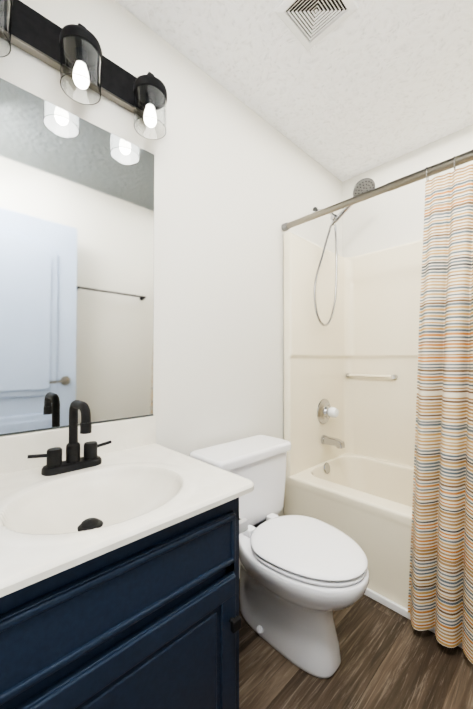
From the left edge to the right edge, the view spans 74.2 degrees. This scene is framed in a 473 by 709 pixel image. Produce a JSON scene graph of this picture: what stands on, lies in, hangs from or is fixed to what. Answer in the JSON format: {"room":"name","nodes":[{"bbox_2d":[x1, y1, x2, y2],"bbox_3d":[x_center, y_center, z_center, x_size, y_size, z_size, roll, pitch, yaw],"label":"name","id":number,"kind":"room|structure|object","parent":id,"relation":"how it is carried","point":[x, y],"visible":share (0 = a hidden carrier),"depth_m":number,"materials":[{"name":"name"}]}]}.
{"room":"bathroom","nodes":[
{"label":"bathroom","id":0,"kind":"room"},
{"bbox_2d":[0,0,342,515],"bbox_3d":[-0.052,-0.099,1.603,2.460,2.440,0.100,1,-1,-44],"label":"wall","id":1,"kind":"structure","parent":0,"point":[238,183],"depth_m":1.46,"materials":[{"name":"white paint"}]},
{"bbox_2d":[0,78,153,435],"bbox_3d":[-0.573,-0.288,1.036,0.660,1.056,0.006,1,-1,-44],"label":"mirror","id":2,"kind":"object","parent":1,"relation":"attached to","point":[76,257],"visible":1,"depth_m":1.05,"materials":[{"name":"silver mirror"}]},
{"bbox_2d":[0,0,166,139],"bbox_3d":[-0.506,-0.947,0.997,0.601,0.242,0.171,1,-1,-44],"label":"sconce","id":3,"kind":"object","parent":1,"relation":"attached to","point":[90,74],"visible":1,"depth_m":0.99,"materials":[{"name":"black metal"}]},
{"bbox_2d":[313,178,374,325],"bbox_3d":[0.624,-0.606,1.921,0.257,0.859,0.383,1,-1,-44],"label":"shower head","id":4,"kind":"object","parent":1,"relation":"attached to","point":[364,185],"visible":0.81,"depth_m":1.95},
{"bbox_2d":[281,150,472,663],"bbox_3d":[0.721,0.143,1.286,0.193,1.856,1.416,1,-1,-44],"label":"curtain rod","id":5,"kind":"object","parent":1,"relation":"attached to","point":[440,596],"visible":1,"depth_m":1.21,"materials":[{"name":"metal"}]},
{"bbox_2d":[408,156,472,663],"bbox_3d":[0.931,0.140,1.065,0.193,1.855,0.663,1,-1,-44],"label":"shower curtain","id":6,"kind":"object","parent":5,"relation":"hanging from","point":[440,595],"depth_m":1.20,"materials":[{"name":"fabric"}]},
{"bbox_2d":[115,0,472,181],"bbox_3d":[0.472,-1.378,1.075,2.460,0.100,1.620,1,-1,-44],"label":"ceiling","id":7,"kind":"structure","parent":0,"point":[367,85],"depth_m":1.45,"materials":[{"name":"paint"}]},
{"bbox_2d":[274,0,358,50],"bbox_3d":[0.305,-1.320,1.198,0.228,0.012,0.228,1,-1,-44],"label":"ceiling vent","id":8,"kind":"object","parent":7,"relation":"in","point":[309,24],"visible":1,"depth_m":1.22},
{"bbox_2d":[239,579,472,708],"bbox_3d":[0.472,1.161,1.031,2.460,0.100,1.620,1,-1,-44],"label":"floor","id":9,"kind":"structure","parent":0,"point":[391,659],"depth_m":1.09,"materials":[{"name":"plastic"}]},
{"bbox_2d":[0,400,253,708],"bbox_3d":[-0.366,0.621,0.824,0.696,0.972,0.575,1,-1,-44],"label":"bathroom vanity","id":10,"kind":"object","parent":9,"relation":"on","point":[119,564],"visible":1,"depth_m":0.69,"materials":[{"name":"blue paint"}]},
{"bbox_2d":[189,435,368,677],"bbox_3d":[0.171,0.760,1.249,0.471,0.705,0.695,1,-1,-44],"label":"toilet","id":11,"kind":"object","parent":9,"relation":"on","point":[302,578],"visible":0.85,"depth_m":1.13,"materials":[{"name":"ceramic"}]},
{"bbox_2d":[283,232,422,608],"bbox_3d":[1.023,0.202,1.573,0.731,1.833,1.412,1,-1,-44],"label":"shower","id":12,"kind":"object","parent":9,"relation":"on","point":[350,382],"visible":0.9,"depth_m":1.99,"materials":[{"name":"plastic"}]},
{"bbox_2d":[364,588,462,648],"bbox_3d":[0.752,1.099,1.299,0.014,0.034,1.388,1,-1,-44],"label":"baseboard","id":13,"kind":"structure","parent":12,"relation":"attached to","point":[388,603],"depth_m":1.37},
{"bbox_2d":[342,125,472,256],"bbox_3d":[1.327,-0.095,1.867,0.100,2.440,1.420,1,-1,-44],"label":"wall","id":14,"kind":"structure","parent":0,"point":[393,218],"depth_m":2.09,"materials":[{"name":"white paint"}]}
]}

